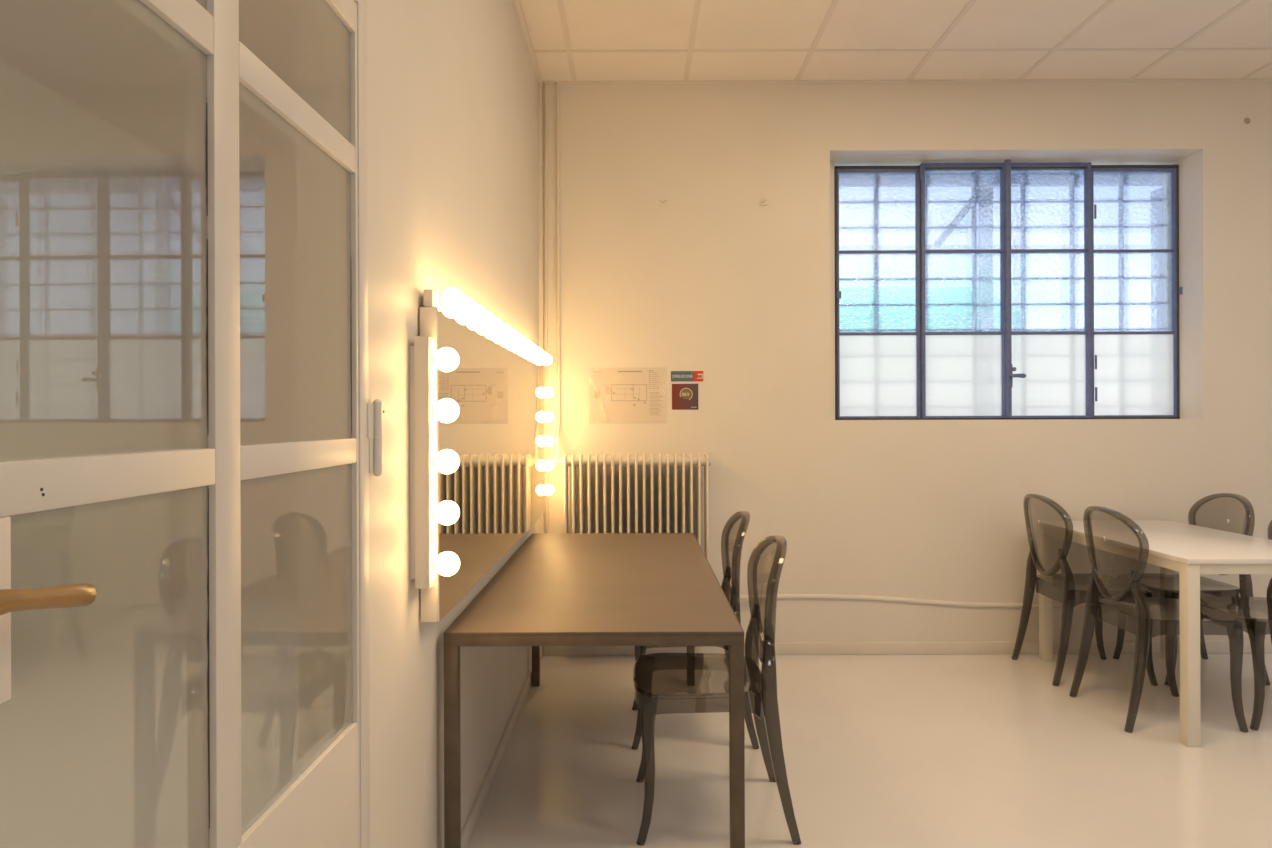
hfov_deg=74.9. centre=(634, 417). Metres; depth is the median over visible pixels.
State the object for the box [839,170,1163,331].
canopy
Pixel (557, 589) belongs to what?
table
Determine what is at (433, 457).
socket
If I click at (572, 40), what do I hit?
ceiling
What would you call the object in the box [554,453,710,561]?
radiator
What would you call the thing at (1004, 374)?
window
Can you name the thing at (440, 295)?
socket
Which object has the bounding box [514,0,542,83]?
trim
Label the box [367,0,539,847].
wall
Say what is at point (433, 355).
socket
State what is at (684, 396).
square sign
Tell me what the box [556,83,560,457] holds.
pipe
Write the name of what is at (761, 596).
pipe
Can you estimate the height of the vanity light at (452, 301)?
0.057 m
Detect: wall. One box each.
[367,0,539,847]
[547,82,1271,642]
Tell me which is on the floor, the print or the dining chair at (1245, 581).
the dining chair at (1245, 581)
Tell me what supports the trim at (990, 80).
attached to the wall at (727, 286)
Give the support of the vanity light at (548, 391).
attached to the wall mirror
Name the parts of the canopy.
post, post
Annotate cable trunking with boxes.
[538,83,548,532]
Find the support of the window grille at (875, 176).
in the wall at (727, 286)
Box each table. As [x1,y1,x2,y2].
[444,533,744,847]
[1037,520,1271,746]
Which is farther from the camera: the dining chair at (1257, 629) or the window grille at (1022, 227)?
the window grille at (1022, 227)
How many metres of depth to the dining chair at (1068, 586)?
4.00 m
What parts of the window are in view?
filmed pane, casement frame, casement frame, filmed pane, handle, filmed pane, casement frame, filmed pane, casement frame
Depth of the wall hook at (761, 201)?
4.48 m
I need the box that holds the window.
[834,159,1182,419]
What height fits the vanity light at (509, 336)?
0.057 m
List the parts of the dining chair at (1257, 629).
leg, leg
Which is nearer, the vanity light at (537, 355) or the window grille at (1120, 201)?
the vanity light at (537, 355)
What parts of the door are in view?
handle, pane, pane, pane, pane, pane, pane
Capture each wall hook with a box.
[659,200,666,205]
[759,199,766,204]
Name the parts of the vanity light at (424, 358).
plate, bulb, bulb, bulb, bulb, bulb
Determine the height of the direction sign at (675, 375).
0.056 m
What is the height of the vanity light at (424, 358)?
0.581 m
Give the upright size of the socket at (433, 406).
0.030 m
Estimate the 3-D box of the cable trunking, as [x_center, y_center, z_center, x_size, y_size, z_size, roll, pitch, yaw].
[-0.494,-0.293,4.471,0.050,3.019,0.030,0,0,0]
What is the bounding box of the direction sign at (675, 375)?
[671,371,702,380]
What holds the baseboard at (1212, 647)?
attached to the wall at (727, 286)
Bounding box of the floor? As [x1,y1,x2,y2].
[467,653,1271,847]
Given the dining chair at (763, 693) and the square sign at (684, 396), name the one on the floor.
the dining chair at (763, 693)
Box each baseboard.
[461,646,542,847]
[543,641,1271,655]
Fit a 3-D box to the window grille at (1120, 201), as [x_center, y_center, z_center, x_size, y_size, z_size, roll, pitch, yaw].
[2.883,-0.969,4.856,0.403,0.918,0.019,0,0,0]
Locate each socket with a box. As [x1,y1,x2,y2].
[431,353,435,365]
[431,404,435,416]
[431,455,435,467]
[432,506,435,518]
[432,557,436,569]
[438,293,442,304]
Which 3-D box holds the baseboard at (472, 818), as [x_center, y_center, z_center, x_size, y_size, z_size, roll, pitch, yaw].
[-0.507,1.252,3.067,0.015,0.062,2.814,0,0,0]
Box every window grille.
[839,173,915,331]
[925,171,999,331]
[1011,170,1083,330]
[1094,173,1163,330]
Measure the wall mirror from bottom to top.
0.755 m
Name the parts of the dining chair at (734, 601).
leg, leg, leg, backrest, leg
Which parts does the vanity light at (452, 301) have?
bulb, bulb, bulb, bulb, bulb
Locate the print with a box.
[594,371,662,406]
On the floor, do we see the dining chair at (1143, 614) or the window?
the dining chair at (1143, 614)
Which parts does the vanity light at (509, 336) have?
bulb, bulb, bulb, bulb, bulb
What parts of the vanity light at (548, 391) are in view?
bulb, bulb, bulb, bulb, bulb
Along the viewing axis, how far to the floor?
3.09 m
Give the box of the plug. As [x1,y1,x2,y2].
[1244,118,1249,123]
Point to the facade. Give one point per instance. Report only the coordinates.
(939, 265)
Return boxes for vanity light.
[409,336,459,588]
[422,288,503,335]
[489,323,532,353]
[521,344,551,364]
[544,387,553,494]
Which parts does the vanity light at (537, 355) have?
bulb, bulb, bulb, bulb, bulb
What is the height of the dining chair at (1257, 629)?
0.896 m
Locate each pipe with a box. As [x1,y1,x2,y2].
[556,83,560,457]
[730,594,1266,607]
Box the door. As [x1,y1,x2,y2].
[0,0,384,847]
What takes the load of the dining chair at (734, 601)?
on the floor
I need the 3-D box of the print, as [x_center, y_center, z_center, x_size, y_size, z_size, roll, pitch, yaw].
[-0.034,-0.134,4.483,0.370,0.238,0.001,0,0,0]
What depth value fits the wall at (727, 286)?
4.49 m
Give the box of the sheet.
[593,369,663,420]
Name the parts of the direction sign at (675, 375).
red plate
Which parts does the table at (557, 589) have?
leg, leg, rail frame, leg, leg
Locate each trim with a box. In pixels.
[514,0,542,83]
[542,79,1271,83]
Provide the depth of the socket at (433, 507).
1.93 m
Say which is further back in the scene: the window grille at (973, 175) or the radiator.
the window grille at (973, 175)
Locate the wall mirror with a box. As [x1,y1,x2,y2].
[419,307,543,621]
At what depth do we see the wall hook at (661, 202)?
4.48 m
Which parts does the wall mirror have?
backing panel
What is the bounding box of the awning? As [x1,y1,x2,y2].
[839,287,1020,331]
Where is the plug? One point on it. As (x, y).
(1246, 120)
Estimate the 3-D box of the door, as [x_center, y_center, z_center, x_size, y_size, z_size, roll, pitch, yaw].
[-0.537,0.192,1.050,0.119,2.048,1.216,0,0,0]
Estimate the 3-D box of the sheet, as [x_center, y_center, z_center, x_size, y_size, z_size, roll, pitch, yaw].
[-0.037,-0.121,4.476,0.419,0.303,0.018,0,0,0]
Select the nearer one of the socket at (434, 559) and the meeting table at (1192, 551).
the socket at (434, 559)
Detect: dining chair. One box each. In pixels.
[631,511,758,749]
[633,535,800,845]
[1012,494,1157,685]
[1069,506,1248,732]
[1113,493,1270,685]
[1200,578,1271,730]
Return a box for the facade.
[839,233,1150,328]
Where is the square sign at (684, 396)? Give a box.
[672,384,697,409]
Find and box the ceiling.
[520,0,1271,81]
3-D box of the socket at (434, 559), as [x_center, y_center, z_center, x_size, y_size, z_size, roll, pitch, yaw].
[-0.467,0.341,1.938,0.011,0.030,0.031,0,0,0]

